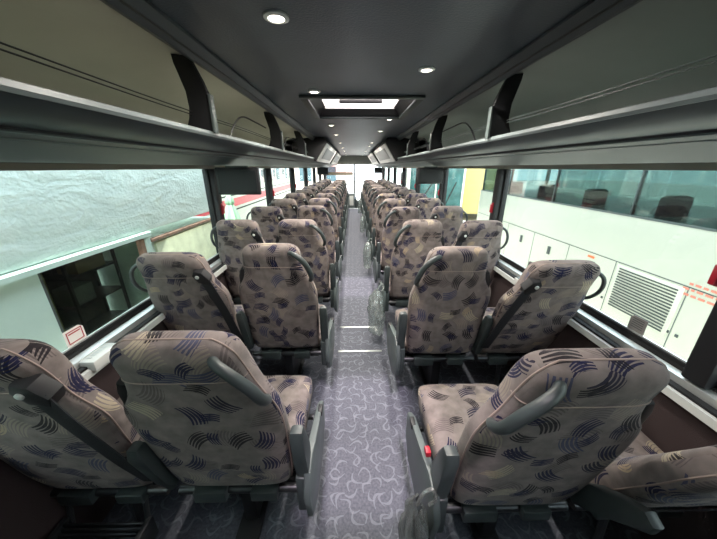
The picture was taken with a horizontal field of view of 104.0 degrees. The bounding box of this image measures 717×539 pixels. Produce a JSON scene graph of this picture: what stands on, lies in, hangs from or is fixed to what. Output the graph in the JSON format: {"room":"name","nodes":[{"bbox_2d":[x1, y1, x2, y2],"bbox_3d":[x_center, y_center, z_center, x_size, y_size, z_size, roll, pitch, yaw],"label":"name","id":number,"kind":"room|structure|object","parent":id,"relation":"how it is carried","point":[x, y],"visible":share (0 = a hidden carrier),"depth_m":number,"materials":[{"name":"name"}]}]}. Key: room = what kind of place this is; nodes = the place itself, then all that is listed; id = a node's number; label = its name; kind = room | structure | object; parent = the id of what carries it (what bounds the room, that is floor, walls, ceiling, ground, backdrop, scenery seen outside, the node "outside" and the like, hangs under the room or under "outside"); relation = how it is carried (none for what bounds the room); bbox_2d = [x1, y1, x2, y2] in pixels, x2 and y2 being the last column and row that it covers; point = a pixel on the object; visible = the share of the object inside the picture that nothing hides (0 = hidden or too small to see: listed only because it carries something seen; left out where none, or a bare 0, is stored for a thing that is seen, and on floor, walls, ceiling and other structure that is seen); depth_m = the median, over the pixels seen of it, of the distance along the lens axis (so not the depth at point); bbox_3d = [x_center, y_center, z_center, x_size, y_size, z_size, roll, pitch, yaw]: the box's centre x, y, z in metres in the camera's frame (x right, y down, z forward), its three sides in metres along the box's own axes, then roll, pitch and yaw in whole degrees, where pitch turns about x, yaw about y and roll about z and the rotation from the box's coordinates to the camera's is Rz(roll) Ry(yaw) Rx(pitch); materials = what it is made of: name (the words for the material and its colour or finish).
{"room":"vehicle interior","nodes":[
{"label":"vehicle interior","id":0,"kind":"room"},
{"bbox_2d":[0,271,241,538],"bbox_3d":[-1.280,-0.645,5.807,0.070,1.240,13.600,0,20,-1],"label":"wall","id":1,"kind":"structure","parent":0,"point":[28,510],"depth_m":1.01,"materials":[{"name":"brown carpet"}]},
{"bbox_2d":[79,343,115,370],"bbox_3d":[-1.111,0.376,1.211,0.065,0.049,0.140,0,20,-1],"label":"junction box","id":2,"kind":"object","parent":1,"relation":"attached to","point":[96,360],"visible":0.81,"depth_m":1.18,"materials":[{"name":"grey plastic"}]},
{"bbox_2d":[61,169,218,356],"bbox_3d":[-1.195,-0.189,1.579,0.023,0.705,1.640,0,20,-1],"label":"window","id":3,"kind":"structure","parent":1,"relation":"in","point":[90,337],"depth_m":1.40,"materials":[{"name":"metal"}]},
{"bbox_2d":[62,325,86,347],"bbox_3d":[-1.187,0.275,1.173,0.002,0.070,0.085,0,20,-1],"label":"window sticker","id":4,"kind":"object","parent":3,"relation":"attached to","point":[77,333],"visible":1,"depth_m":1.17,"materials":[{"name":"white"}]},
{"bbox_2d":[67,256,219,359],"bbox_3d":[-1.260,-1.201,5.456,0.014,0.045,13.280,0,20,-1],"label":"trim","id":5,"kind":"structure","parent":1,"relation":"attached to","point":[135,313],"depth_m":1.32,"materials":[{"name":"black rubber"}]},
{"bbox_2d":[69,258,221,368],"bbox_3d":[-1.239,-1.188,5.461,0.028,0.038,13.280,0,20,-1],"label":"trim","id":6,"kind":"structure","parent":1,"relation":"attached to","point":[140,317],"depth_m":1.35,"materials":[{"name":"silver metal"}]},
{"bbox_2d":[77,263,224,373],"bbox_3d":[-1.206,-1.171,5.468,0.023,0.012,13.280,0,20,-1],"label":"trim","id":7,"kind":"structure","parent":1,"relation":"attached to","point":[81,369],"depth_m":1.45,"materials":[{"name":"black rubber"}]},
{"bbox_2d":[81,265,226,379],"bbox_3d":[-1.215,-1.152,5.475,0.065,0.040,13.280,0,20,-1],"label":"trim","id":8,"kind":"structure","parent":1,"relation":"attached to","point":[88,373],"depth_m":1.49,"materials":[{"name":"grey plastic"}]},
{"bbox_2d":[202,169,224,252],"bbox_3d":[-1.207,-0.475,2.390,0.095,0.722,0.080,0,20,-1],"label":"trim","id":9,"kind":"structure","parent":1,"relation":"attached to","point":[217,199],"depth_m":2.31,"materials":[{"name":"black plastic"}]},
{"bbox_2d":[265,168,270,205],"bbox_3d":[-1.226,-0.760,3.148,0.023,0.705,1.540,0,20,-1],"label":"window","id":10,"kind":"structure","parent":1,"relation":"in","point":[265,168],"depth_m":3.81,"materials":[{"name":"black rubber"}]},
{"bbox_2d":[263,168,273,205],"bbox_3d":[-1.237,-1.029,3.912,0.095,0.722,0.080,0,20,-1],"label":"trim","id":11,"kind":"structure","parent":1,"relation":"attached to","point":[269,173],"depth_m":3.83,"materials":[{"name":"black plastic"}]},
{"bbox_2d":[289,168,295,192],"bbox_3d":[-1.267,-1.579,5.424,0.095,0.722,0.080,0,20,-1],"label":"trim","id":12,"kind":"structure","parent":1,"relation":"attached to","point":[293,170],"depth_m":5.34,"materials":[{"name":"black plastic"}]},
{"bbox_2d":[303,168,307,186],"bbox_3d":[-1.297,-2.127,6.928,0.095,0.722,0.080,0,20,-1],"label":"trim","id":13,"kind":"structure","parent":1,"relation":"attached to","point":[305,170],"depth_m":6.84,"materials":[{"name":"black plastic"}]},
{"bbox_2d":[337,156,370,164],"bbox_3d":[-0.181,-4.613,11.622,2.520,0.480,0.100,0,20,-1],"label":"wall","id":14,"kind":"structure","parent":0,"point":[344,160],"depth_m":11.61,"materials":[{"name":"grey"}]},
{"bbox_2d":[0,140,292,166],"bbox_3d":[-1.280,-2.160,5.255,0.070,0.435,13.600,0,20,-1],"label":"trim","id":15,"kind":"structure","parent":14,"relation":"attached to","point":[288,148],"depth_m":4.74,"materials":[{"name":"grey"}]},
{"bbox_2d":[0,91,336,166],"bbox_3d":[-0.983,-1.962,5.179,0.516,0.112,13.290,0,20,-1],"label":"overhead luggage rack","id":16,"kind":"object","parent":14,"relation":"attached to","point":[32,130],"visible":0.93,"depth_m":0.86,"materials":[{"name":"grey"}]},
{"bbox_2d":[214,166,261,194],"bbox_3d":[-0.932,-0.692,2.174,0.330,0.215,0.038,0,20,-1],"label":"monitor","id":17,"kind":"object","parent":16,"relation":"hanging from","point":[231,180],"visible":1,"depth_m":2.16,"materials":[{"name":"black plastic"}]},
{"bbox_2d":[317,167,327,174],"bbox_3d":[-1.063,-2.921,8.299,0.330,0.215,0.038,0,20,-1],"label":"monitor","id":18,"kind":"object","parent":16,"relation":"hanging from","point":[322,170],"visible":1,"depth_m":8.29,"materials":[{"name":"black plastic"}]},
{"bbox_2d":[328,172,352,174],"bbox_3d":[-0.779,-4.143,11.675,1.100,0.400,0.024,0,20,-1],"label":"shade","id":19,"kind":"object","parent":14,"relation":"attached to","point":[329,173],"visible":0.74,"depth_m":11.71,"materials":[{"name":"brown"}]},
{"bbox_2d":[371,99,716,166],"bbox_3d":[0.877,-1.974,5.212,0.516,0.112,13.290,0,20,-1],"label":"overhead luggage rack","id":20,"kind":"object","parent":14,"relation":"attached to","point":[687,133],"visible":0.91,"depth_m":0.94,"materials":[{"name":"grey"}]},
{"bbox_2d":[417,166,443,183],"bbox_3d":[0.929,-1.223,3.635,0.330,0.215,0.038,0,20,-1],"label":"monitor","id":21,"kind":"object","parent":20,"relation":"hanging from","point":[426,174],"visible":1,"depth_m":3.62,"materials":[{"name":"black plastic"}]},
{"bbox_2d":[419,140,670,166],"bbox_3d":[1.169,-2.176,5.298,0.070,0.435,13.600,0,20,-1],"label":"trim","id":22,"kind":"structure","parent":14,"relation":"attached to","point":[421,143],"depth_m":4.78,"materials":[{"name":"grey"}]},
{"bbox_2d":[149,0,589,155],"bbox_3d":[-0.056,-2.443,5.177,2.520,0.150,13.600,0,20,-1],"label":"ceiling","id":23,"kind":"structure","parent":0,"point":[331,47],"depth_m":1.10,"materials":[{"name":"plastic"}]},
{"bbox_2d":[0,0,314,158],"bbox_3d":[-0.890,-0.889,1.628,0.551,0.341,5.880,0,20,-1],"label":"luggage rack","id":24,"kind":"object","parent":23,"relation":"attached to","point":[129,59],"visible":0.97,"depth_m":1.07,"materials":[{"name":"grey"}]},
{"bbox_2d":[263,9,288,24],"bbox_3d":[-0.261,-0.796,0.886,0.080,0.010,0.080,0,20,-1],"label":"recessed light","id":25,"kind":"object","parent":23,"relation":"in","point":[273,16],"visible":1,"depth_m":0.87,"materials":[{"name":"silver metal"}]},
{"bbox_2d":[292,137,335,163],"bbox_3d":[-0.788,-2.333,5.628,0.549,0.349,2.600,0,20,-1],"label":"console","id":26,"kind":"object","parent":23,"relation":"attached to","point":[319,148],"visible":0.87,"depth_m":4.42,"materials":[{"name":"black plastic"}]},
{"bbox_2d":[330,149,340,164],"bbox_3d":[-0.843,-3.342,8.399,0.549,0.349,2.300,0,20,-1],"label":"console","id":27,"kind":"object","parent":23,"relation":"attached to","point":[337,155],"visible":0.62,"depth_m":7.78,"materials":[{"name":"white plastic"}]},
{"bbox_2d":[299,95,425,119],"bbox_3d":[0.017,-1.334,2.250,0.840,0.103,0.890,0,20,-1],"label":"roof hatch","id":28,"kind":"object","parent":23,"relation":"attached to","point":[405,104],"visible":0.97,"depth_m":2.47,"materials":[{"name":"grey plastic"}]},
{"bbox_2d":[368,150,379,164],"bbox_3d":[0.608,-3.351,8.425,0.549,0.349,2.300,0,20,-1],"label":"console","id":29,"kind":"object","parent":23,"relation":"attached to","point":[371,156],"visible":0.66,"depth_m":7.84,"materials":[{"name":"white plastic"}]},
{"bbox_2d":[374,138,418,163],"bbox_3d":[0.663,-2.342,5.653,0.549,0.349,2.600,0,20,-1],"label":"console","id":30,"kind":"object","parent":23,"relation":"attached to","point":[390,149],"visible":0.9,"depth_m":4.45,"materials":[{"name":"black plastic"}]},
{"bbox_2d":[418,66,434,72],"bbox_3d":[0.330,-0.968,1.357,0.080,0.010,0.080,0,20,-1],"label":"recessed light","id":31,"kind":"object","parent":23,"relation":"in","point":[425,69],"visible":1,"depth_m":1.34,"materials":[{"name":"silver metal"}]},
{"bbox_2d":[396,0,716,158],"bbox_3d":[0.921,-0.901,1.659,0.551,0.341,5.880,0,20,-1],"label":"luggage rack","id":32,"kind":"object","parent":23,"relation":"attached to","point":[607,59],"visible":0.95,"depth_m":1.12,"materials":[{"name":"grey"}]},
{"bbox_2d":[102,209,643,538],"bbox_3d":[-0.042,-0.236,5.209,2.520,0.120,12.150,0,20,-1],"label":"floor","id":33,"kind":"structure","parent":0,"point":[366,480],"depth_m":1.55,"materials":[{"name":"carpet"}]},
{"bbox_2d":[0,338,170,538],"bbox_3d":[-0.938,0.591,1.134,0.474,1.103,0.709,0,20,-1],"label":"chair","id":34,"kind":"object","parent":33,"relation":"on","point":[60,430],"visible":0.81,"depth_m":0.81,"materials":[{"name":"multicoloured fabric"}]},
{"bbox_2d":[129,252,249,350],"bbox_3d":[-0.953,0.317,1.901,0.474,1.093,0.751,0,20,-1],"label":"chair","id":35,"kind":"object","parent":33,"relation":"on","point":[182,286],"visible":0.71,"depth_m":1.50,"materials":[{"name":"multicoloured fabric"}]},
{"bbox_2d":[234,305,246,346],"bbox_3d":[-0.968,0.406,2.087,0.436,0.140,0.460,0,20,-1],"label":"armrest","id":36,"kind":"object","parent":35,"relation":"on","point":[237,307],"depth_m":2.17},
{"bbox_2d":[109,330,324,538],"bbox_3d":[-0.435,0.590,1.138,0.538,1.112,0.730,0,20,-1],"label":"chair","id":37,"kind":"object","parent":33,"relation":"on","point":[207,418],"visible":1,"depth_m":0.83,"materials":[{"name":"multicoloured fabric"}]},
{"bbox_2d":[265,375,311,471],"bbox_3d":[-0.459,0.688,1.311,0.436,0.140,0.460,0,20,-1],"label":"seat cushion","id":38,"kind":"object","parent":37,"relation":"on","point":[295,391],"depth_m":1.36,"materials":[{"name":"fabric"}]},
{"bbox_2d":[210,219,265,303],"bbox_3d":[-0.969,0.025,2.684,0.474,1.107,0.688,0,20,-1],"label":"chair","id":39,"kind":"object","parent":33,"relation":"on","point":[233,235],"visible":0.59,"depth_m":2.27,"materials":[{"name":"brown fabric"}]},
{"bbox_2d":[246,206,284,242],"bbox_3d":[-0.984,-0.251,3.441,0.474,1.107,0.687,0,20,-1],"label":"chair","id":40,"kind":"object","parent":33,"relation":"on","point":[268,218],"visible":0.36,"depth_m":3.01,"materials":[{"name":"brown fabric"}]},
{"bbox_2d":[268,198,297,218],"bbox_3d":[-0.999,-0.526,4.198,0.474,1.107,0.686,0,20,-1],"label":"chair","id":41,"kind":"object","parent":33,"relation":"on","point":[289,207],"visible":0.29,"depth_m":3.74,"materials":[{"name":"brown fabric"}]},
{"bbox_2d":[236,243,334,374],"bbox_3d":[-0.450,0.297,1.938,0.538,1.116,0.695,0,20,-1],"label":"chair","id":42,"kind":"object","parent":33,"relation":"on","point":[283,315],"visible":0.98,"depth_m":1.65,"materials":[{"name":"brown fabric"}]},
{"bbox_2d":[261,304,323,347],"bbox_3d":[-0.474,0.403,2.096,0.436,0.140,0.460,0,20,-1],"label":"seat cushion","id":43,"kind":"object","parent":42,"relation":"on","point":[319,344],"depth_m":1.90,"materials":[{"name":"fabric"}]},
{"bbox_2d":[284,193,307,207],"bbox_3d":[-1.014,-0.806,4.962,0.474,1.110,0.668,0,20,-1],"label":"chair","id":44,"kind":"object","parent":33,"relation":"on","point":[300,198],"visible":0.27,"depth_m":4.50,"materials":[{"name":"brown fabric"}]},
{"bbox_2d":[294,189,313,200],"bbox_3d":[-1.028,-1.081,5.719,0.474,1.110,0.665,0,20,-1],"label":"chair","id":45,"kind":"object","parent":33,"relation":"on","point":[309,194],"visible":0.23,"depth_m":5.26,"materials":[{"name":"brown fabric"}]},
{"bbox_2d":[275,219,338,311],"bbox_3d":[-0.465,0.029,2.681,0.538,1.112,0.725,0,20,-1],"label":"chair","id":46,"kind":"object","parent":33,"relation":"on","point":[305,234],"visible":0.66,"depth_m":2.33,"materials":[{"name":"brown fabric"}]},
{"bbox_2d":[318,270,330,296],"bbox_3d":[-0.489,0.127,2.852,0.436,0.140,0.460,0,20,-1],"label":"seat cushion","id":47,"kind":"object","parent":46,"relation":"on","point":[328,294],"depth_m":2.66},
{"bbox_2d":[303,186,318,197],"bbox_3d":[-1.044,-1.363,6.488,0.474,1.113,0.638,0,20,-1],"label":"chair","id":48,"kind":"object","parent":33,"relation":"on","point":[314,189],"visible":0.23,"depth_m":6.04,"materials":[{"name":"brown fabric"}]},
{"bbox_2d":[296,205,341,280],"bbox_3d":[-0.480,-0.254,3.450,0.538,1.116,0.696,0,20,-1],"label":"chair","id":49,"kind":"object","parent":33,"relation":"on","point":[319,214],"visible":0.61,"depth_m":3.09,"materials":[{"name":"brown fabric"}]},
{"bbox_2d":[308,198,343,260],"bbox_3d":[-0.495,-0.528,4.205,0.538,1.116,0.699,0,20,-1],"label":"chair","id":50,"kind":"object","parent":33,"relation":"on","point":[325,202],"visible":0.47,"depth_m":3.84,"materials":[{"name":"brown fabric"}]},
{"bbox_2d":[316,193,344,246],"bbox_3d":[-0.510,-0.802,4.959,0.538,1.116,0.704,0,20,-1],"label":"chair","id":51,"kind":"object","parent":33,"relation":"on","point":[331,196],"visible":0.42,"depth_m":4.61,"materials":[{"name":"brown fabric"}]},
{"bbox_2d":[321,189,345,235],"bbox_3d":[-0.525,-1.083,5.727,0.538,1.118,0.678,0,20,-1],"label":"chair","id":52,"kind":"object","parent":33,"relation":"on","point":[335,192],"visible":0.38,"depth_m":5.34,"materials":[{"name":"brown fabric"}]},
{"bbox_2d":[325,187,346,227],"bbox_3d":[-0.539,-1.354,6.474,0.538,1.116,0.699,0,20,-1],"label":"chair","id":53,"kind":"object","parent":33,"relation":"on","point":[336,188],"visible":0.25,"depth_m":6.16,"materials":[{"name":"brown fabric"}]},
{"bbox_2d":[328,184,347,218],"bbox_3d":[-0.554,-1.628,7.227,0.538,1.115,0.706,0,20,-1],"label":"chair","id":54,"kind":"object","parent":33,"relation":"on","point":[331,185],"visible":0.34,"depth_m":6.84,"materials":[{"name":"brown fabric"}]},
{"bbox_2d":[340,326,377,327],"bbox_3d":[0.005,0.575,2.797,0.380,0.006,0.022,0,20,-1],"label":"floor strip","id":55,"kind":"object","parent":33,"relation":"on","point":[340,326],"visible":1,"depth_m":2.80,"materials":[{"name":"silver metal"}]},
{"bbox_2d":[338,350,381,351],"bbox_3d":[0.012,0.709,2.430,0.380,0.006,0.022,0,20,-1],"label":"floor strip","id":56,"kind":"object","parent":33,"relation":"on","point":[338,350],"visible":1,"depth_m":2.43,"materials":[{"name":"silver metal"}]},
{"bbox_2d":[362,183,378,216],"bbox_3d":[0.368,-1.886,7.934,0.538,1.118,0.684,0,20,-1],"label":"chair","id":57,"kind":"object","parent":33,"relation":"on","point":[369,184],"visible":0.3,"depth_m":7.58,"materials":[{"name":"brown fabric"}]},
{"bbox_2d":[363,185,381,221],"bbox_3d":[0.383,-1.609,7.173,0.538,1.116,0.696,0,20,-1],"label":"chair","id":58,"kind":"object","parent":33,"relation":"on","point":[370,187],"visible":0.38,"depth_m":6.85,"materials":[{"name":"brown fabric"}]},
{"bbox_2d":[364,187,385,228],"bbox_3d":[0.399,-1.330,6.411,0.538,1.115,0.708,0,20,-1],"label":"chair","id":59,"kind":"object","parent":33,"relation":"on","point":[373,189],"visible":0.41,"depth_m":6.09,"materials":[{"name":"brown fabric"}]},
{"bbox_2d":[365,189,390,236],"bbox_3d":[0.413,-1.058,5.659,0.538,1.116,0.698,0,20,-1],"label":"chair","id":60,"kind":"object","parent":33,"relation":"on","point":[376,193],"visible":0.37,"depth_m":5.31,"materials":[{"name":"brown fabric"}]},
{"bbox_2d":[367,193,396,247],"bbox_3d":[0.428,-0.780,4.899,0.538,1.115,0.707,0,20,-1],"label":"chair","id":61,"kind":"object","parent":33,"relation":"on","point":[381,197],"visible":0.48,"depth_m":4.57,"materials":[{"name":"brown fabric"}]},
{"bbox_2d":[370,198,405,261],"bbox_3d":[0.443,-0.507,4.146,0.538,1.116,0.699,0,20,-1],"label":"chair","id":62,"kind":"object","parent":33,"relation":"on","point":[387,204],"visible":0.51,"depth_m":3.80,"materials":[{"name":"brown fabric"}]},
{"bbox_2d":[373,207,419,282],"bbox_3d":[0.458,-0.227,3.381,0.538,1.113,0.720,0,20,-1],"label":"chair","id":63,"kind":"object","parent":33,"relation":"on","point":[397,216],"visible":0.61,"depth_m":3.04,"materials":[{"name":"brown fabric"}]},
{"bbox_2d":[397,189,415,198],"bbox_3d":[0.899,-1.069,5.683,0.474,1.112,0.653,0,20,-1],"label":"chair","id":64,"kind":"object","parent":33,"relation":"on","point":[402,193],"visible":0.21,"depth_m":5.23,"materials":[{"name":"brown fabric"}]},
{"bbox_2d":[378,219,444,315],"bbox_3d":[0.473,0.043,2.636,0.538,1.117,0.694,0,20,-1],"label":"chair","id":65,"kind":"object","parent":33,"relation":"on","point":[413,242],"visible":0.74,"depth_m":2.32,"materials":[{"name":"brown fabric"}]},
{"bbox_2d":[389,280,408,299],"bbox_3d":[0.492,0.148,2.794,0.436,0.140,0.460,0,20,-1],"label":"seat cushion","id":66,"kind":"object","parent":65,"relation":"on","point":[390,297],"depth_m":2.59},
{"bbox_2d":[405,193,427,206],"bbox_3d":[0.914,-0.789,4.917,0.474,1.109,0.674,0,20,-1],"label":"chair","id":67,"kind":"object","parent":33,"relation":"on","point":[411,198],"visible":0.24,"depth_m":4.45,"materials":[{"name":"brown fabric"}]},
{"bbox_2d":[415,198,443,218],"bbox_3d":[0.928,-0.523,4.180,0.474,1.114,0.633,0,20,-1],"label":"chair","id":68,"kind":"object","parent":33,"relation":"on","point":[425,205],"visible":0.24,"depth_m":3.75,"materials":[{"name":"brown fabric"}]},
{"bbox_2d":[387,246,492,384],"bbox_3d":[0.488,0.318,1.879,0.538,1.116,0.695,0,20,-1],"label":"chair","id":69,"kind":"object","parent":33,"relation":"on","point":[442,321],"visible":1,"depth_m":1.60,"materials":[{"name":"brown fabric"}]},
{"bbox_2d":[395,308,459,353],"bbox_3d":[0.507,0.424,2.038,0.436,0.140,0.460,0,20,-1],"label":"seat cushion","id":70,"kind":"object","parent":69,"relation":"on","point":[397,312],"depth_m":2.10,"materials":[{"name":"fabric"}]},
{"bbox_2d":[430,206,467,245],"bbox_3d":[0.943,-0.245,3.417,0.474,1.112,0.646,0,20,-1],"label":"chair","id":71,"kind":"object","parent":33,"relation":"on","point":[451,217],"visible":0.36,"depth_m":3.00,"materials":[{"name":"brown fabric"}]},
{"bbox_2d":[451,220,508,302],"bbox_3d":[0.958,0.039,2.645,0.474,1.108,0.682,0,20,-1],"label":"chair","id":72,"kind":"object","parent":33,"relation":"on","point":[486,234],"visible":0.48,"depth_m":2.21,"materials":[{"name":"brown fabric"}]},
{"bbox_2d":[406,348,669,538],"bbox_3d":[0.504,0.615,1.073,0.536,1.110,0.737,0,20,-1],"label":"chair","id":73,"kind":"object","parent":33,"relation":"on","point":[529,443],"visible":1,"depth_m":0.76,"materials":[{"name":"brown fabric"}]},
{"bbox_2d":[398,487,437,538],"bbox_3d":[0.201,0.913,0.976,0.117,0.416,0.187,0,20,-1],"label":"plastic bag","id":74,"kind":"object","parent":73,"relation":"hanging from","point":[413,523],"visible":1,"depth_m":0.92,"materials":[{"name":"plastic"}]},
{"bbox_2d":[418,384,497,458],"bbox_3d":[0.523,0.709,1.253,0.436,0.140,0.460,0,20,-1],"label":"seat cushion","id":75,"kind":"object","parent":73,"relation":"on","point":[445,410],"depth_m":1.29,"materials":[{"name":"fabric"}]},
{"bbox_2d":[471,260,606,385],"bbox_3d":[0.974,0.346,1.841,0.474,1.081,0.794,0,20,-1],"label":"chair","id":76,"kind":"object","parent":33,"relation":"on","point":[530,315],"visible":0.89,"depth_m":1.47,"materials":[{"name":"brown fabric"}]},
{"bbox_2d":[480,307,529,352],"bbox_3d":[0.983,0.421,2.046,0.436,0.140,0.460,0,20,-1],"label":"seat cushion","id":77,"kind":"object","parent":76,"relation":"on","point":[489,311],"depth_m":2.10,"materials":[{"name":"fabric"}]},
{"bbox_2d":[566,431,716,538],"bbox_3d":[0.990,0.655,1.030,0.474,1.056,0.860,0,20,-1],"label":"chair","id":78,"kind":"object","parent":33,"relation":"on","point":[668,484],"visible":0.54,"depth_m":0.75,"materials":[{"name":"brown fabric"}]},
{"bbox_2d":[616,431,663,458],"bbox_3d":[0.999,0.706,1.261,0.436,0.140,0.460,0,20,-1],"label":"seat cushion","id":79,"kind":"object","parent":78,"relation":"on","point":[642,445],"depth_m":1.11,"materials":[{"name":"fabric"}]},
{"bbox_2d":[487,271,716,538],"bbox_3d":[1.169,-0.660,5.849,0.070,1.240,13.600,0,20,-1],"label":"wall","id":80,"kind":"structure","parent":0,"point":[670,426],"depth_m":1.10,"materials":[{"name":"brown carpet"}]},
{"bbox_2d":[402,168,406,186],"bbox_3d":[1.128,-2.142,6.970,0.095,0.722,0.080,0,20,-1],"label":"trim","id":81,"kind":"structure","parent":80,"relation":"attached to","point":[403,169],"depth_m":6.88,"materials":[{"name":"black plastic"}]},
{"bbox_2d":[438,168,448,205],"bbox_3d":[1.187,-1.048,3.963,0.095,0.722,0.080,0,20,-1],"label":"trim","id":82,"kind":"structure","parent":80,"relation":"attached to","point":[441,186],"depth_m":3.89,"materials":[{"name":"black plastic"}]},
{"bbox_2d":[489,169,511,221],"bbox_3d":[1.217,-0.501,2.460,0.095,0.722,0.080,0,20,-1],"label":"trim","id":83,"kind":"structure","parent":80,"relation":"attached to","point":[500,174],"depth_m":2.38,"materials":[{"name":"black plastic"}]},
{"bbox_2d":[497,169,686,366],"bbox_3d":[1.236,-0.223,1.673,0.023,0.705,1.590,0,20,-1],"label":"window","id":84,"kind":"structure","parent":80,"relation":"in","point":[645,340],"depth_m":1.33,"materials":[{"name":"black rubber"}]},
{"bbox_2d":[627,315,648,335],"bbox_3d":[1.248,0.246,1.253,0.002,0.070,0.075,0,20,-1],"label":"window sticker","id":85,"kind":"object","parent":84,"relation":"attached to","point":[639,325],"visible":1,"depth_m":1.25,"materials":[{"name":"grey"}]},
{"bbox_2d":[493,266,716,431],"bbox_3d":[1.109,-1.167,5.515,0.065,0.040,13.280,0,20,-1],"label":"trim","id":86,"kind":"structure","parent":80,"relation":"attached to","point":[697,411],"depth_m":1.04,"materials":[{"name":"grey plastic"}]},
{"bbox_2d":[496,264,716,417],"bbox_3d":[1.100,-1.186,5.508,0.023,0.012,13.280,0,20,-1],"label":"trim","id":87,"kind":"structure","parent":80,"relation":"attached to","point":[677,387],"depth_m":1.05,"materials":[{"name":"black rubber"}]},
{"bbox_2d":[498,259,716,408],"bbox_3d":[1.133,-1.203,5.502,0.028,0.038,13.280,0,20,-1],"label":"trim","id":88,"kind":"structure","parent":80,"relation":"attached to","point":[709,396],"depth_m":1.24,"materials":[{"name":"silver metal"}]},
{"bbox_2d":[499,256,716,392],"bbox_3d":[1.155,-1.216,5.498,0.014,0.045,13.280,0,20,-1],"label":"trim","id":89,"kind":"structure","parent":80,"relation":"attached to","point":[674,364],"depth_m":1.26,"materials":[{"name":"black rubber"}]},
{"bbox_2d":[681,300,716,388],"bbox_3d":[1.248,0.070,0.891,0.095,0.722,0.080,0,20,-1],"label":"trim","id":90,"kind":"structure","parent":80,"relation":"attached to","point":[700,368],"depth_m":0.97,"materials":[{"name":"black plastic"}]},
{"bbox_2d":[707,264,716,286],"bbox_3d":[1.189,0.013,0.928,0.020,0.090,0.028,0,20,-1],"label":"handle","id":91,"kind":"object","parent":80,"relation":"attached to","point":[712,280],"visible":1,"depth_m":0.93,"materials":[{"name":"red plastic"}]},
{"bbox_3d":[-0.169,-2.240,11.768,2.520,0.160,1.550,0,20,-1],"label":"floor","id":92,"kind":"structure","parent":0,"visible":0},
{"bbox_2d":[349,193,353,207],"bbox_3d":[-0.287,-2.678,11.494,0.240,0.850,0.360,0,20,-1],"label":"base cabinet","id":93,"kind":"object","parent":92,"relation":"on","point":[351,195],"visible":0.66,"depth_m":11.28,"materials":[{"name":"grey plastic"}]},
{"bbox_3d":[0.071,1.047,-0.831,2.520,2.600,0.080,0,20,-1],"label":"wall","id":94,"kind":"structure","parent":0,"visible":0},
{"bbox_2d":[0,163,319,170],"bbox_3d":[-1.280,-1.948,5.343,0.070,0.025,13.580,0,20,-1],"label":"trim","id":95,"kind":"structure","parent":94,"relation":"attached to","point":[3,166],"depth_m":1.23,"materials":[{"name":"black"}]},
{"bbox_2d":[383,163,716,170],"bbox_3d":[1.169,-1.963,5.386,0.070,0.025,13.580,0,20,-1],"label":"trim","id":96,"kind":"structure","parent":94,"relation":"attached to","point":[673,166],"depth_m":1.33,"materials":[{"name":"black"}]},
{"label":"outside","id":97,"kind":"structure","parent":0,"visible":0},
{"bbox_2d":[346,181,476,221],"bbox_3d":[9.632,-4.939,22.340,100.000,0.200,95.000,0,20,-1],"label":"ground","id":98,"kind":"structure","parent":97,"point":[358,184],"depth_m":37.72,"materials":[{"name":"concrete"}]},
{"bbox_2d":[40,273,65,331],"bbox_3d":[-2.680,0.987,2.653,0.060,2.130,0.070,0,20,-1],"label":"timber post","id":99,"kind":"object","parent":98,"relation":"on","point":[40,273],"visible":0.02,"depth_m":2.43,"materials":[{"name":"beige"}]},
{"bbox_2d":[44,248,131,335],"bbox_3d":[-2.850,0.806,3.164,0.284,2.120,0.584,0,20,-1],"label":"storage shelf","id":100,"kind":"object","parent":98,"relation":"on","point":[101,291],"visible":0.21,"depth_m":3.02,"materials":[{"name":"grey metal"}]},
{"bbox_2d":[52,281,96,306],"bbox_3d":[-2.843,0.243,2.811,0.190,0.180,0.220,0,20,-1],"label":"carton","id":101,"kind":"object","parent":100,"relation":"on","point":[84,291],"visible":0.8,"depth_m":2.75,"materials":[{"name":"grey"}]},
{"bbox_2d":[56,252,105,273],"bbox_3d":[-2.831,-0.071,2.856,0.200,0.140,0.320,0,20,-1],"label":"carton","id":102,"kind":"object","parent":100,"relation":"on","point":[80,266],"visible":0.55,"depth_m":2.79,"materials":[{"name":"brown cardboard"}]},
{"bbox_2d":[0,169,216,351],"bbox_3d":[-2.691,0.136,0.502,0.735,5.200,8.950,0,20,-1],"label":"building","id":103,"kind":"structure","parent":98,"relation":"on","point":[50,219],"depth_m":2.49,"materials":[{"name":"white concrete"}]},
{"bbox_2d":[224,195,240,219],"bbox_3d":[-3.129,-0.721,7.127,0.566,2.280,0.566,0,20,-1],"label":"parasol","id":104,"kind":"object","parent":98,"relation":"on","point":[231,212],"visible":0.42,"depth_m":6.76,"materials":[{"name":"white fabric"}]},
{"bbox_2d":[196,168,290,219],"bbox_3d":[-5.105,-3.060,11.771,2.540,3.500,12.000,0,20,-1],"label":"coach","id":105,"kind":"object","parent":98,"relation":"on","point":[243,204],"visible":0.09,"depth_m":11.25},
{"bbox_2d":[294,165,345,189],"bbox_3d":[-9.133,-12.458,34.667,15.800,5.500,6.600,0,20,-1],"label":"building","id":106,"kind":"structure","parent":98,"relation":"on","point":[299,178],"depth_m":32.19,"materials":[{"name":"beige"}]},
{"bbox_2d":[397,168,465,206],"bbox_3d":[3.701,-5.111,17.405,2.820,3.500,11.450,2,20,5],"label":"coach","id":107,"kind":"object","parent":98,"relation":"on","point":[456,177],"visible":0.13,"depth_m":12.32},
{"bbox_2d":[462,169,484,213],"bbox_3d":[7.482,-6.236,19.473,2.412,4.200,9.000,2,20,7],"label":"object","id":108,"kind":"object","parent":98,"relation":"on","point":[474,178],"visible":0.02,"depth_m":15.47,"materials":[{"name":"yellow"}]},
{"bbox_2d":[477,169,716,360],"bbox_3d":[5.592,0.214,2.849,2.522,3.450,15.000,0,20,-1],"label":"coach","id":109,"kind":"object","parent":98,"relation":"on","point":[652,234],"visible":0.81,"depth_m":4.45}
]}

